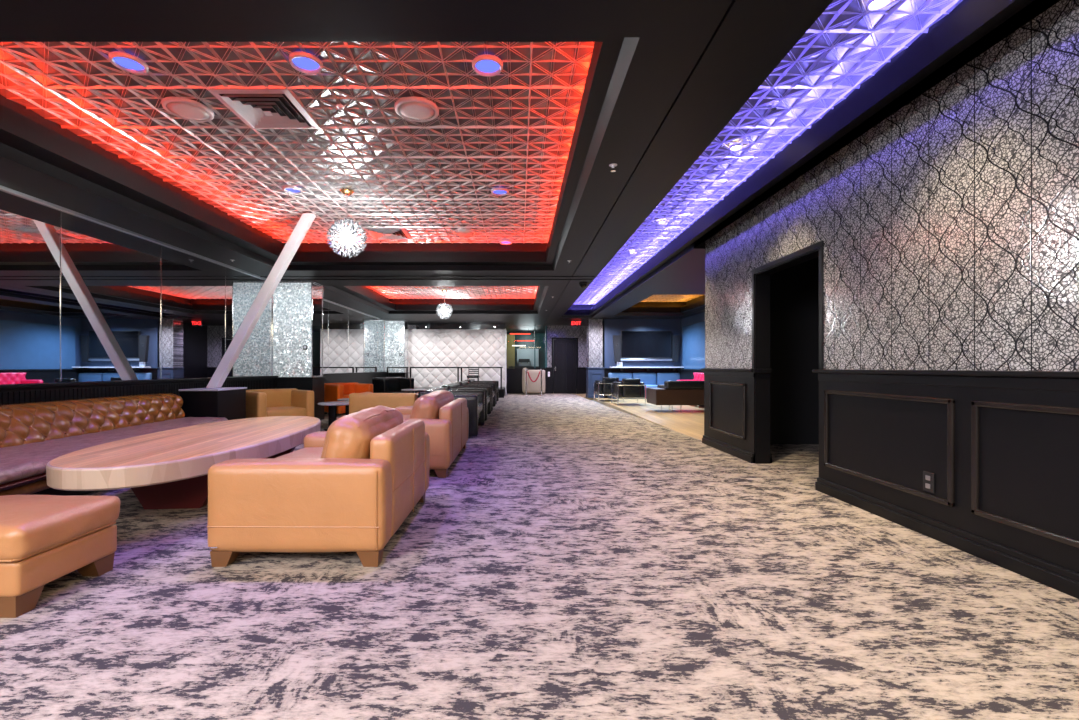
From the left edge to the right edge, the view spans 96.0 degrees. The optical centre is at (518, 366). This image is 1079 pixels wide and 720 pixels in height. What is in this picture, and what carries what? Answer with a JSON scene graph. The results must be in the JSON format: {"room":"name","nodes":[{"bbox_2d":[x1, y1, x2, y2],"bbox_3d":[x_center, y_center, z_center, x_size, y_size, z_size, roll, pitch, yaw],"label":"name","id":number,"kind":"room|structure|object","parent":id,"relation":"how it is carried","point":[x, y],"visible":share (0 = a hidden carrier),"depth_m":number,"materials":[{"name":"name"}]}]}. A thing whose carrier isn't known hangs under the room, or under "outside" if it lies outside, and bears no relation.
{"room":"entertainment venue","nodes":[
{"label":"entertainment venue","id":0,"kind":"room"},
{"bbox_2d":[0,190,383,384],"bbox_3d":[-4.830,-0.897,7.700,0.100,2.135,21.400,0,0,0],"label":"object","id":1,"kind":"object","parent":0,"point":[111,277],"depth_m":5.82,"materials":[{"name":"glass"}]},
{"bbox_2d":[0,185,379,318],"bbox_3d":[-4.765,-1.650,6.800,0.030,0.030,19.600,0,0,0],"label":"trim","id":2,"kind":"structure","parent":1,"relation":"attached to","point":[3,188],"depth_m":5.83,"materials":[{"name":"metal"}]},
{"bbox_2d":[60,210,364,380],"bbox_3d":[-4.778,-0.743,7.190,0.004,1.785,18.472,0,0,0],"label":"trim","id":3,"kind":"structure","parent":1,"relation":"attached to","point":[60,210],"depth_m":6.48,"materials":[{"name":"silver metal"}]},
{"bbox_2d":[0,372,386,404],"bbox_3d":[-4.770,0.618,7.100,0.220,0.905,20.200,0,0,0],"label":"wall","id":4,"kind":"structure","parent":0,"point":[15,393],"depth_m":5.85,"materials":[{"name":"black paint"}]},
{"bbox_2d":[272,282,322,376],"bbox_3d":[-4.394,-0.738,9.659,0.772,1.855,0.530,0,0,0],"label":"trim","id":5,"kind":"structure","parent":4,"relation":"attached to","point":[312,283],"depth_m":9.41,"materials":[{"name":"silver metal"}]},
{"bbox_2d":[276,376,325,419],"bbox_3d":[-4.375,0.632,9.660,0.810,0.875,0.620,0,0,0],"label":"trim","id":6,"kind":"structure","parent":4,"relation":"attached to","point":[316,384],"depth_m":9.37,"materials":[{"name":"black paint"}]},
{"bbox_2d":[384,320,407,371],"bbox_3d":[-4.414,-0.738,17.449,0.732,1.855,0.510,0,0,0],"label":"trim","id":7,"kind":"structure","parent":4,"relation":"attached to","point":[384,320],"depth_m":17.20,"materials":[{"name":"silver metal"}]},
{"bbox_2d":[386,372,408,377],"bbox_3d":[-4.395,0.632,17.450,0.770,0.875,0.600,0,0,0],"label":"trim","id":8,"kind":"structure","parent":4,"relation":"attached to","point":[390,374],"depth_m":17.17,"materials":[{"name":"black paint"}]},
{"bbox_2d":[206,213,315,387],"bbox_3d":[-3.567,-0.912,6.720,1.469,2.406,0.124,0,0,0],"label":"leaning post","id":9,"kind":"object","parent":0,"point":[305,221],"visible":0.97,"depth_m":6.66,"materials":[{"name":"white paint"}]},
{"bbox_2d":[0,42,594,243],"bbox_3d":[-1.675,-2.131,5.345,4.770,0.027,5.990,0,0,0],"label":"ceiling","id":10,"kind":"structure","parent":0,"point":[512,129],"depth_m":4.30,"materials":[{"name":"metal"}]},
{"bbox_2d":[108,51,148,73],"bbox_3d":[-2.710,-2.108,3.370,0.220,0.028,0.220,0,0,0],"label":"recessed light","id":11,"kind":"object","parent":10,"relation":"in","point":[124,61],"visible":1,"depth_m":3.36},
{"bbox_2d":[161,97,213,121],"bbox_3d":[-2.720,-2.109,3.990,0.363,0.030,0.363,0,0,0],"label":"ceiling speaker","id":12,"kind":"object","parent":10,"relation":"attached to","point":[184,108],"visible":1,"depth_m":3.95},
{"bbox_2d":[166,102,209,120],"bbox_3d":[-2.720,-2.099,3.990,0.300,0.010,0.300,0,0,0],"label":"grille","id":13,"kind":"object","parent":12,"relation":"attached to","point":[191,111],"depth_m":3.97,"materials":[{"name":"metal"}]},
{"bbox_2d":[207,89,319,128],"bbox_3d":[-2.068,-2.108,3.997,0.615,0.040,0.615,0,0,0],"label":"ceiling vent","id":14,"kind":"object","parent":10,"relation":"in","point":[257,108],"visible":1,"depth_m":3.96,"materials":[{"name":"metal"}]},
{"bbox_2d":[282,186,302,193],"bbox_3d":[-2.700,-2.108,5.780,0.220,0.028,0.220,0,0,0],"label":"recessed light","id":15,"kind":"object","parent":10,"relation":"in","point":[288,189],"visible":1,"depth_m":5.77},
{"bbox_2d":[289,51,322,73],"bbox_3d":[-1.480,-2.108,3.370,0.220,0.028,0.220,0,0,0],"label":"recessed light","id":16,"kind":"object","parent":10,"relation":"in","point":[304,62],"visible":1,"depth_m":3.36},
{"bbox_2d":[336,104,344,113],"bbox_3d":[-1.460,-2.102,3.960,0.068,0.055,0.068,0,0,0],"label":"sprinkler head","id":17,"kind":"object","parent":10,"relation":"attached to","point":[340,107],"visible":1,"depth_m":3.95},
{"bbox_2d":[326,189,366,257],"bbox_3d":[-2.073,-1.722,5.842,0.457,0.792,0.465,0,0,0],"label":"chandelier","id":18,"kind":"object","parent":10,"relation":"hanging from","point":[346,237],"visible":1,"depth_m":5.79,"materials":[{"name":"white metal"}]},
{"bbox_2d":[363,228,411,238],"bbox_3d":[-2.068,-2.108,7.687,0.615,0.040,0.615,0,0,0],"label":"ceiling vent","id":19,"kind":"object","parent":10,"relation":"in","point":[376,233],"visible":1,"depth_m":7.66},
{"bbox_2d":[394,97,438,121],"bbox_3d":[-0.840,-2.109,3.990,0.363,0.030,0.363,0,0,0],"label":"ceiling speaker","id":20,"kind":"object","parent":10,"relation":"attached to","point":[416,109],"visible":1,"depth_m":3.95},
{"bbox_2d":[398,102,434,120],"bbox_3d":[-0.840,-2.099,3.990,0.300,0.010,0.300,0,0,0],"label":"grille","id":21,"kind":"object","parent":20,"relation":"attached to","point":[412,111],"depth_m":3.97,"materials":[{"name":"metal"}]},
{"bbox_2d":[453,229,475,235],"bbox_3d":[-0.860,-2.109,7.620,0.363,0.030,0.363,0,0,0],"label":"ceiling speaker","id":22,"kind":"object","parent":10,"relation":"attached to","point":[460,232],"visible":1,"depth_m":7.56},
{"bbox_2d":[455,231,473,235],"bbox_3d":[-0.860,-2.099,7.620,0.300,0.010,0.300,0,0,0],"label":"grille","id":23,"kind":"object","parent":22,"relation":"attached to","point":[460,233],"depth_m":7.61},
{"bbox_2d":[472,54,502,76],"bbox_3d":[-0.220,-2.108,3.400,0.220,0.028,0.220,0,0,0],"label":"recessed light","id":24,"kind":"object","parent":10,"relation":"in","point":[486,65],"visible":1,"depth_m":3.39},
{"bbox_2d":[491,187,508,195],"bbox_3d":[-0.230,-2.108,5.840,0.220,0.028,0.220,0,0,0],"label":"recessed light","id":25,"kind":"object","parent":10,"relation":"in","point":[499,191],"visible":1,"depth_m":5.83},
{"bbox_2d":[499,240,511,244],"bbox_3d":[-0.220,-2.108,8.200,0.220,0.028,0.220,0,0,0],"label":"recessed light","id":26,"kind":"object","parent":10,"relation":"in","point":[504,242],"visible":1,"depth_m":8.21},
{"bbox_2d":[273,281,321,376],"bbox_3d":[-4.399,-0.733,9.660,0.759,1.865,0.520,0,0,0],"label":"wall column","id":27,"kind":"structure","parent":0,"point":[291,301],"depth_m":9.40,"materials":[{"name":"silver metal"}]},
{"bbox_2d":[313,284,321,375],"bbox_3d":[-4.017,-0.728,9.660,0.006,1.795,0.460,0,0,0],"label":"wall column","id":28,"kind":"structure","parent":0,"point":[317,290],"depth_m":9.66,"materials":[{"name":"mirror"}]},
{"bbox_2d":[385,320,405,371],"bbox_3d":[-4.420,-0.733,17.450,0.719,1.865,0.500,0,0,0],"label":"wall column","id":29,"kind":"structure","parent":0,"point":[394,330],"depth_m":17.20,"materials":[{"name":"silver metal"}]},
{"bbox_2d":[405,322,407,371],"bbox_3d":[-4.057,-0.728,17.450,0.006,1.795,0.440,0,0,0],"label":"wall column","id":30,"kind":"structure","parent":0,"point":[406,323],"depth_m":17.48,"materials":[{"name":"mirror"}]},
{"bbox_2d":[366,286,537,298],"bbox_3d":[-1.675,-2.131,12.515,4.770,0.027,5.290,0,0,0],"label":"ceiling","id":31,"kind":"structure","parent":0,"point":[391,292],"depth_m":13.85,"materials":[{"name":"metal"}]},
{"bbox_2d":[436,290,452,318],"bbox_3d":[-2.062,-1.717,13.399,0.469,0.802,0.457,0,0,0],"label":"chandelier","id":32,"kind":"object","parent":31,"relation":"hanging from","point":[444,311],"visible":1,"depth_m":13.36,"materials":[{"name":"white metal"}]},
{"bbox_2d":[408,323,504,386],"bbox_3d":[-2.600,-0.438,18.460,4.160,2.455,0.120,0,0,0],"label":"wall","id":33,"kind":"structure","parent":0,"point":[426,347],"depth_m":18.40,"materials":[{"name":"leather"}]},
{"bbox_2d":[414,387,504,397],"bbox_3d":[-2.600,0.920,17.600,4.160,0.300,1.600,0,0,0],"label":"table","id":34,"kind":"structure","parent":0,"point":[501,391],"depth_m":17.37,"materials":[{"name":"black paint"}]},
{"bbox_2d":[387,367,502,388],"bbox_3d":[-2.585,0.383,16.900,4.030,0.775,0.050,0,0,0],"label":"railing","id":35,"kind":"object","parent":34,"relation":"on","point":[387,367],"visible":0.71,"depth_m":16.88,"materials":[{"name":"metal"}]},
{"bbox_2d":[467,368,479,380],"bbox_3d":[-1.660,0.379,17.612,0.440,0.782,0.464,0,0,0],"label":"metal chair","id":36,"kind":"object","parent":34,"relation":"on","point":[468,376],"visible":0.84,"depth_m":17.73,"materials":[{"name":"black metal"}]},
{"bbox_2d":[507,335,514,367],"bbox_3d":[-0.450,-0.680,22.950,0.500,1.700,0.100,0,0,0],"label":"wall","id":37,"kind":"structure","parent":0,"point":[510,349],"depth_m":22.90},
{"bbox_2d":[510,366,539,367],"bbox_3d":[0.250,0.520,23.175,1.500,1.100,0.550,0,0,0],"label":"countertop","id":38,"kind":"structure","parent":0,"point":[510,366],"depth_m":22.90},
{"bbox_2d":[518,359,530,365],"bbox_3d":[0.250,-0.210,23.146,0.600,0.360,0.507,0,0,0],"label":"coffee machine","id":39,"kind":"object","parent":38,"relation":"on","point":[521,362],"visible":0.94,"depth_m":23.00,"materials":[{"name":"metal"}]},
{"bbox_2d":[517,349,538,365],"bbox_3d":[0.425,-0.430,23.550,1.050,0.900,0.100,0,0,0],"label":"wall","id":40,"kind":"structure","parent":0,"point":[521,353],"depth_m":23.50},
{"bbox_2d":[0,0,1059,332],"bbox_3d":[1.110,-1.907,10.985,11.780,0.485,28.030,0,0,0],"label":"ceiling","id":41,"kind":"structure","parent":0,"point":[664,78],"depth_m":3.53,"materials":[{"name":"paint"}]},
{"bbox_2d":[260,276,594,279],"bbox_3d":[-1.695,-1.664,9.065,6.170,0.022,0.330,0,0,0],"label":"trim","id":42,"kind":"structure","parent":41,"relation":"attached to","point":[260,276],"depth_m":8.90,"materials":[{"name":"paint"}]},
{"bbox_2d":[0,389,1078,719],"bbox_3d":[1.060,1.120,11.000,11.880,0.100,28.000,0,0,0],"label":"floor","id":43,"kind":"structure","parent":0,"point":[579,558],"depth_m":2.12,"materials":[{"name":"carpet"}]},
{"bbox_2d":[0,495,120,617],"bbox_3d":[-2.551,0.862,2.316,0.907,0.416,0.581,0,0,0],"label":"ottoman","id":44,"kind":"object","parent":43,"relation":"on","point":[44,539],"visible":1,"depth_m":2.23,"materials":[{"name":"beige leather"}]},
{"bbox_2d":[0,495,120,561],"bbox_3d":[-2.551,0.756,2.317,0.907,0.204,0.580,0,0,0],"label":"cushion","id":45,"kind":"object","parent":44,"relation":"on","point":[33,528],"depth_m":2.27,"materials":[{"name":"beige leather"}]},
{"bbox_2d":[0,393,227,495],"bbox_3d":[-3.797,0.701,3.710,1.645,0.739,5.020,0,0,0],"label":"tufted bench","id":46,"kind":"object","parent":43,"relation":"on","point":[32,434],"visible":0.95,"depth_m":4.40,"materials":[{"name":"brown leather"}]},
{"bbox_2d":[0,417,227,484],"bbox_3d":[-3.698,0.689,3.708,1.013,0.112,5.122,0,0,-5],"label":"seat cushion","id":47,"kind":"object","parent":46,"relation":"on","point":[23,460],"depth_m":4.07,"materials":[{"name":"brown leather"}]},
{"bbox_2d":[46,416,320,509],"bbox_3d":[-2.670,0.833,4.380,1.290,0.475,3.080,0,0,-5],"label":"table","id":48,"kind":"object","parent":43,"relation":"on","point":[168,469],"visible":0.9,"depth_m":3.63,"materials":[{"name":"beige wood"}]},
{"bbox_2d":[179,387,246,419],"bbox_3d":[-4.200,0.681,6.690,0.520,0.778,0.680,0,0,0],"label":"plinth","id":49,"kind":"object","parent":43,"relation":"on","point":[229,403],"visible":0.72,"depth_m":6.36,"materials":[{"name":"black paint"}]},
{"bbox_2d":[246,388,313,417],"bbox_3d":[-3.837,0.715,7.718,0.743,0.710,0.868,0,0,42],"label":"tub chair","id":50,"kind":"object","parent":43,"relation":"on","point":[287,401],"visible":0.61,"depth_m":7.71,"materials":[{"name":"leather"}]},
{"bbox_2d":[266,406,305,416],"bbox_3d":[-3.784,0.730,7.670,0.590,0.190,0.610,0,0,42],"label":"seat cushion","id":51,"kind":"object","parent":50,"relation":"on","point":[270,410],"depth_m":7.52,"materials":[{"name":"leather"}]},
{"bbox_2d":[207,405,429,566],"bbox_3d":[-1.190,0.672,3.249,0.970,0.795,1.377,0,0,0],"label":"leather sofa","id":52,"kind":"object","parent":43,"relation":"on","point":[351,486],"visible":1,"depth_m":2.57,"materials":[{"name":"beige leather"}]},
{"bbox_2d":[276,447,322,457],"bbox_3d":[-1.311,0.695,3.250,0.724,0.230,0.952,0,0,0],"label":"seat cushion","id":53,"kind":"object","parent":52,"relation":"on","point":[307,452],"depth_m":3.29,"materials":[{"name":"beige leather"}]},
{"bbox_2d":[320,405,403,458],"bbox_3d":[-1.023,0.503,3.248,0.320,0.459,1.011,15,0,0],"label":"cushion","id":54,"kind":"object","parent":52,"relation":"on","point":[353,435],"depth_m":2.81,"materials":[{"name":"beige leather"}]},
{"bbox_2d":[318,401,348,430],"bbox_3d":[-3.100,0.840,8.300,0.640,0.460,0.640,0,0,0],"label":"side table","id":55,"kind":"object","parent":43,"relation":"on","point":[331,405],"visible":0.57,"depth_m":8.11,"materials":[{"name":"black paint"}]},
{"bbox_2d":[324,382,372,415],"bbox_3d":[-3.947,0.720,11.198,0.743,0.700,0.888,0,0,40],"label":"tub chair","id":56,"kind":"object","parent":43,"relation":"on","point":[332,391],"visible":0.49,"depth_m":10.96,"materials":[{"name":"orange leather"}]},
{"bbox_2d":[349,392,418,413],"bbox_3d":[-2.140,0.740,8.004,1.058,0.660,0.873,0,0,0],"label":"tub chair","id":57,"kind":"object","parent":43,"relation":"on","point":[357,401],"visible":0.23,"depth_m":7.57,"materials":[{"name":"leather"}]},
{"bbox_2d":[372,377,413,392],"bbox_3d":[-3.348,0.670,12.897,0.868,0.800,0.773,0,0,-40],"label":"tub chair","id":58,"kind":"object","parent":43,"relation":"on","point":[380,384],"visible":0.38,"depth_m":12.84,"materials":[{"name":"black leather"}]},
{"bbox_2d":[401,389,425,392],"bbox_3d":[-2.550,0.810,11.900,0.660,0.520,0.660,0,0,0],"label":"side table","id":59,"kind":"object","parent":43,"relation":"on","point":[408,390],"visible":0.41,"depth_m":11.86,"materials":[{"name":"black paint"}]},
{"bbox_2d":[395,390,468,477],"bbox_3d":[-1.140,0.674,5.560,0.970,0.791,1.816,0,0,0],"label":"leather sofa","id":60,"kind":"object","parent":43,"relation":"on","point":[446,419],"visible":0.59,"depth_m":4.86,"materials":[{"name":"brown leather"}]},
{"bbox_2d":[410,390,453,418],"bbox_3d":[-0.976,0.502,5.560,0.328,0.455,1.440,15,0,0],"label":"cushion","id":61,"kind":"object","parent":60,"relation":"on","point":[431,405],"depth_m":4.90,"materials":[{"name":"beige leather"}]},
{"bbox_2d":[418,387,484,437],"bbox_3d":[-1.070,0.715,8.000,0.900,0.710,1.508,0,0,0],"label":"sofa","id":62,"kind":"object","parent":43,"relation":"on","point":[475,399],"visible":0.34,"depth_m":7.27,"materials":[{"name":"leather"}]},
{"bbox_2d":[478,402,482,413],"bbox_3d":[-1.020,0.690,8.000,0.760,0.200,1.220,0,0,0],"label":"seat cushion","id":63,"kind":"object","parent":62,"relation":"on","point":[480,404],"depth_m":8.25,"materials":[{"name":"black leather"}]},
{"bbox_2d":[441,383,490,420],"bbox_3d":[-1.070,0.715,10.100,0.900,0.710,1.508,0,0,0],"label":"sofa","id":64,"kind":"object","parent":43,"relation":"on","point":[453,386],"visible":0.37,"depth_m":10.19,"materials":[{"name":"leather"}]},
{"bbox_2d":[456,381,495,410],"bbox_3d":[-1.070,0.715,12.125,0.900,0.710,1.458,0,0,0],"label":"sofa","id":65,"kind":"object","parent":43,"relation":"on","point":[461,383],"visible":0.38,"depth_m":12.38,"materials":[{"name":"leather"}]},
{"bbox_2d":[465,379,498,403],"bbox_3d":[-1.070,0.715,14.125,0.900,0.710,1.458,0,0,0],"label":"sofa","id":66,"kind":"object","parent":43,"relation":"on","point":[468,380],"visible":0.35,"depth_m":14.29,"materials":[{"name":"leather"}]},
{"bbox_2d":[522,368,544,393],"bbox_3d":[0.575,0.531,18.968,0.910,1.002,0.607,0,0,0],"label":"stand","id":67,"kind":"object","parent":43,"relation":"on","point":[532,387],"visible":0.81,"depth_m":18.74,"materials":[{"name":"beige plastic"}]},
{"bbox_2d":[594,377,623,401],"bbox_3d":[2.850,0.695,15.450,0.791,0.750,0.931,0,0,0],"label":"armchair","id":68,"kind":"object","parent":43,"relation":"on","point":[603,387],"visible":0.62,"depth_m":15.01,"materials":[{"name":"black leather"}]},
{"bbox_2d":[595,380,602,393],"bbox_3d":[2.540,0.640,15.450,0.132,0.420,0.840,0,0,0],"label":"cushion","id":69,"kind":"object","parent":68,"relation":"on","point":[598,384],"depth_m":15.04,"materials":[{"name":"black leather"}]},
{"bbox_2d":[602,377,618,393],"bbox_3d":[2.850,0.590,15.080,0.500,0.540,0.160,0,0,0],"label":"cushion","id":70,"kind":"object","parent":68,"relation":"on","point":[606,381],"depth_m":15.01,"materials":[{"name":"black leather"}]},
{"bbox_2d":[611,378,645,404],"bbox_3d":[3.140,0.695,13.950,0.791,0.750,0.931,0,0,0],"label":"armchair","id":71,"kind":"object","parent":43,"relation":"on","point":[629,387],"visible":1,"depth_m":13.51,"materials":[{"name":"black leather"}]},
{"bbox_2d":[613,382,621,396],"bbox_3d":[2.830,0.640,13.950,0.132,0.420,0.840,0,0,0],"label":"cushion","id":72,"kind":"object","parent":71,"relation":"on","point":[617,386],"depth_m":13.63,"materials":[{"name":"black leather"}]},
{"bbox_2d":[622,378,639,396],"bbox_3d":[3.140,0.590,13.580,0.500,0.540,0.160,0,0,0],"label":"cushion","id":73,"kind":"object","parent":71,"relation":"on","point":[630,386],"depth_m":13.51,"materials":[{"name":"black leather"}]},
{"bbox_2d":[640,382,643,396],"bbox_3d":[3.450,0.640,13.950,0.132,0.420,0.840,0,0,0],"label":"cushion","id":74,"kind":"object","parent":71,"relation":"on","point":[641,383],"depth_m":13.53,"materials":[{"name":"black leather"}]},
{"bbox_2d":[608,373,679,398],"bbox_3d":[4.300,0.635,16.468,2.500,0.870,0.535,0,0,0],"label":"banquette","id":75,"kind":"object","parent":43,"relation":"on","point":[650,380],"visible":0.38,"depth_m":16.57,"materials":[{"name":"blue leather"}]},
{"bbox_2d":[608,373,631,380],"bbox_3d":[3.470,0.410,16.650,0.810,0.420,0.170,0,0,0],"label":"cushion","id":76,"kind":"object","parent":75,"relation":"on","point":[620,375],"depth_m":16.58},
{"bbox_2d":[632,373,655,384],"bbox_3d":[4.300,0.410,16.650,0.810,0.420,0.170,0,0,0],"label":"cushion","id":77,"kind":"object","parent":75,"relation":"on","point":[648,378],"depth_m":16.58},
{"bbox_2d":[644,384,656,389],"bbox_3d":[4.300,0.690,16.450,0.810,0.200,0.500,0,0,0],"label":"seat cushion","id":78,"kind":"object","parent":75,"relation":"on","point":[647,385],"depth_m":16.20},
{"bbox_2d":[656,373,679,384],"bbox_3d":[5.130,0.410,16.650,0.810,0.420,0.170,0,0,0],"label":"cushion","id":79,"kind":"object","parent":75,"relation":"on","point":[660,377],"depth_m":16.58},
{"bbox_2d":[647,381,703,411],"bbox_3d":[4.170,0.698,11.822,1.900,0.744,0.856,0,0,0],"label":"bench sofa","id":80,"kind":"object","parent":43,"relation":"on","point":[672,393],"visible":0.58,"depth_m":11.40,"materials":[{"name":"brown leather"}]},
{"bbox_2d":[677,373,703,406],"bbox_3d":[5.085,0.620,13.600,0.770,0.900,1.960,0,0,0],"label":"sofa","id":81,"kind":"object","parent":43,"relation":"on","point":[697,376],"visible":0.09,"depth_m":14.19,"materials":[{"name":"leather"}]},
{"bbox_2d":[507,333,576,388],"bbox_3d":[0.900,-0.398,24.050,4.200,2.935,0.100,0,0,0],"label":"wall","id":82,"kind":"structure","parent":0,"point":[539,337],"depth_m":24.00,"materials":[{"name":"teal paint"}]},
{"bbox_2d":[507,326,586,393],"bbox_3d":[1.290,-0.448,19.545,3.820,3.035,0.150,0,0,0],"label":"wall","id":83,"kind":"structure","parent":0,"point":[580,332],"depth_m":19.50,"materials":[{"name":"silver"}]},
{"bbox_2d":[505,329,506,394],"bbox_3d":[-0.517,-0.190,18.940,0.035,2.520,1.120,0,0,0],"label":"trim","id":84,"kind":"structure","parent":83,"relation":"attached to","point":[505,329],"depth_m":18.38,"materials":[{"name":"white paint"}]},
{"bbox_2d":[534,326,546,367],"bbox_3d":[0.260,-0.797,19.550,1.760,1.735,0.100,0,0,0],"label":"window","id":85,"kind":"structure","parent":83,"relation":"in","point":[534,326],"depth_m":19.50,"materials":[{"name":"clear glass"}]},
{"bbox_2d":[553,339,575,393],"bbox_3d":[1.845,-0.020,19.435,0.920,2.180,0.170,0,0,0],"label":"door","id":86,"kind":"structure","parent":83,"relation":"in","point":[564,350],"depth_m":19.46,"materials":[{"name":"black paint"}]},
{"bbox_2d":[552,338,577,393],"bbox_3d":[1.845,-0.055,19.495,1.070,2.250,0.050,0,0,0],"label":"trim","id":87,"kind":"structure","parent":83,"relation":"attached to","point":[552,338],"depth_m":19.47,"materials":[{"name":"black paint"}]},
{"bbox_2d":[546,367,585,393],"bbox_3d":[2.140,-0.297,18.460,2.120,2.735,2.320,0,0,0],"label":"trim","id":88,"kind":"structure","parent":83,"relation":"attached to","point":[581,370],"depth_m":19.48,"materials":[{"name":"black paint"}]},
{"bbox_2d":[587,319,603,366],"bbox_3d":[2.690,-0.823,17.050,0.540,1.685,0.500,0,0,0],"label":"wall pillar","id":89,"kind":"structure","parent":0,"point":[595,345],"depth_m":16.80,"materials":[{"name":"silver metal"}]},
{"bbox_2d":[603,319,680,367],"bbox_3d":[4.950,-0.297,16.875,4.100,2.735,0.150,0,0,0],"label":"wall","id":90,"kind":"structure","parent":0,"point":[611,327],"depth_m":16.80,"materials":[{"name":"blue paint"}]},
{"bbox_2d":[586,367,604,397],"bbox_3d":[2.680,0.542,17.025,0.600,1.055,0.550,0,0,0],"label":"trim","id":91,"kind":"structure","parent":90,"relation":"attached to","point":[592,373],"depth_m":16.78,"materials":[{"name":"blue paint"}]},
{"bbox_2d":[613,335,620,361],"bbox_3d":[3.370,-0.630,16.734,0.260,0.920,0.132,0,0,0],"label":"wall speaker","id":92,"kind":"object","parent":90,"relation":"attached to","point":[616,338],"visible":1,"depth_m":16.68,"materials":[{"name":"black plastic"}]},
{"bbox_2d":[621,331,671,357],"bbox_3d":[4.390,-0.780,16.749,1.740,0.940,0.102,0,0,0],"label":"television","id":93,"kind":"object","parent":90,"relation":"attached to","point":[634,344],"visible":1,"depth_m":16.70,"materials":[{"name":"black plastic"}]},
{"bbox_2d":[621,359,671,360],"bbox_3d":[4.390,-0.250,16.755,1.840,0.070,0.090,0,0,0],"label":"bar","id":94,"kind":"object","parent":90,"relation":"attached to","point":[621,359],"visible":1,"depth_m":16.71,"materials":[{"name":"metal"}]},
{"bbox_2d":[671,335,679,361],"bbox_3d":[5.410,-0.630,16.734,0.260,0.920,0.132,0,0,0],"label":"wall speaker","id":95,"kind":"object","parent":90,"relation":"attached to","point":[675,338],"visible":1,"depth_m":16.68,"materials":[{"name":"black plastic"}]},
{"bbox_2d":[610,367,683,370],"bbox_3d":[4.420,0.060,16.570,2.600,0.140,0.300,0,0,0],"label":"wall shelf","id":96,"kind":"object","parent":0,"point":[674,368],"visible":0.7,"depth_m":16.42,"materials":[{"name":"white plastic"}]},
{"bbox_2d":[641,295,701,301],"bbox_3d":[4.225,-2.131,13.450,2.470,0.027,4.820,0,0,0],"label":"ceiling","id":97,"kind":"structure","parent":0,"point":[654,298],"depth_m":15.07,"materials":[{"name":"metal"}]},
{"bbox_2d":[681,312,704,368],"bbox_3d":[5.695,-0.297,11.815,0.150,2.735,9.970,0,0,0],"label":"wall","id":98,"kind":"structure","parent":0,"point":[697,318],"depth_m":16.08,"materials":[{"name":"blue paint"}]},
{"bbox_2d":[604,368,703,397],"bbox_3d":[4.285,0.555,11.850,2.670,1.030,9.900,0,0,0],"label":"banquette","id":99,"kind":"structure","parent":98,"relation":"attached to","point":[685,374],"depth_m":16.75,"materials":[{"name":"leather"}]},
{"bbox_2d":[683,321,704,368],"bbox_3d":[5.600,-0.655,13.275,0.040,1.450,6.550,0,0,0],"label":"window","id":100,"kind":"structure","parent":98,"relation":"in","point":[693,334],"depth_m":15.42,"materials":[{"name":"blue glass"}]},
{"bbox_2d":[573,0,962,304],"bbox_3d":[1.995,-2.131,6.780,1.190,0.027,19.560,0,0,0],"label":"ceiling","id":101,"kind":"structure","parent":0,"point":[848,43],"depth_m":3.91,"materials":[{"name":"metal"}]},
{"bbox_2d":[729,143,742,150],"bbox_3d":[2.080,-2.108,4.650,0.121,0.028,0.121,0,0,0],"label":"recessed light","id":102,"kind":"object","parent":101,"relation":"in","point":[736,146],"visible":1,"depth_m":4.64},
{"bbox_2d":[769,100,778,110],"bbox_3d":[2.050,-2.102,3.900,0.068,0.055,0.068,0,0,0],"label":"sprinkler head","id":103,"kind":"object","parent":101,"relation":"attached to","point":[773,103],"visible":1,"depth_m":3.89},
{"bbox_2d":[866,0,890,10],"bbox_3d":[2.080,-2.108,2.800,0.121,0.028,0.121,0,0,0],"label":"recessed light","id":104,"kind":"object","parent":101,"relation":"in","point":[872,5],"visible":1,"depth_m":2.82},
{"bbox_2d":[771,257,818,443],"bbox_3d":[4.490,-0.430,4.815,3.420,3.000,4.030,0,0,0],"label":"doorway","id":105,"kind":"structure","parent":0,"point":[794,289],"depth_m":6.73,"materials":[{"name":"black"}]},
{"bbox_2d":[702,371,1078,598],"bbox_3d":[2.692,0.560,1.921,0.235,1.020,9.842,0,0,0],"label":"wall","id":106,"kind":"structure","parent":0,"point":[1029,460],"depth_m":2.88,"materials":[{"name":"black paint"}]},
{"bbox_2d":[709,381,745,439],"bbox_3d":[2.599,0.515,6.090,0.026,0.650,1.020,0,0,0],"label":"trim","id":107,"kind":"structure","parent":106,"relation":"attached to","point":[743,437],"depth_m":5.96,"materials":[{"name":"black paint"}]},
{"bbox_2d":[752,240,823,463],"bbox_3d":[2.692,-0.010,4.800,0.204,2.160,1.260,0,0,0],"label":"door frame","id":108,"kind":"structure","parent":106,"relation":"in","point":[761,276],"depth_m":5.37,"materials":[{"name":"black paint"}]},
{"bbox_2d":[824,389,954,506],"bbox_3d":[2.599,0.515,3.510,0.026,0.650,1.220,0,0,0],"label":"trim","id":109,"kind":"structure","parent":106,"relation":"attached to","point":[950,501],"depth_m":3.15,"materials":[{"name":"black paint"}]},
{"bbox_2d":[701,368,1078,377],"bbox_3d":[2.688,0.035,1.925,0.245,0.030,9.870,0,0,0],"label":"trim","id":110,"kind":"structure","parent":106,"relation":"attached to","point":[1061,374],"depth_m":2.86,"materials":[{"name":"black paint"}]},
{"bbox_2d":[923,471,933,492],"bbox_3d":[2.599,0.730,3.080,0.013,0.124,0.080,0,0,0],"label":"power outlet","id":111,"kind":"object","parent":106,"relation":"attached to","point":[928,478],"visible":1,"depth_m":3.07,"materials":[{"name":"black plastic"}]},
{"bbox_2d":[971,400,1078,547],"bbox_3d":[2.599,0.515,2.170,0.026,0.650,1.220,0,0,0],"label":"trim","id":112,"kind":"structure","parent":106,"relation":"attached to","point":[975,404],"depth_m":2.62,"materials":[{"name":"black paint"}]},
{"bbox_2d":[705,0,1078,370],"bbox_3d":[2.700,-1.040,1.915,0.160,2.180,9.830,0,0,0],"label":"wall","id":113,"kind":"structure","parent":0,"point":[948,228],"depth_m":2.94,"materials":[{"name":"silver metal"}]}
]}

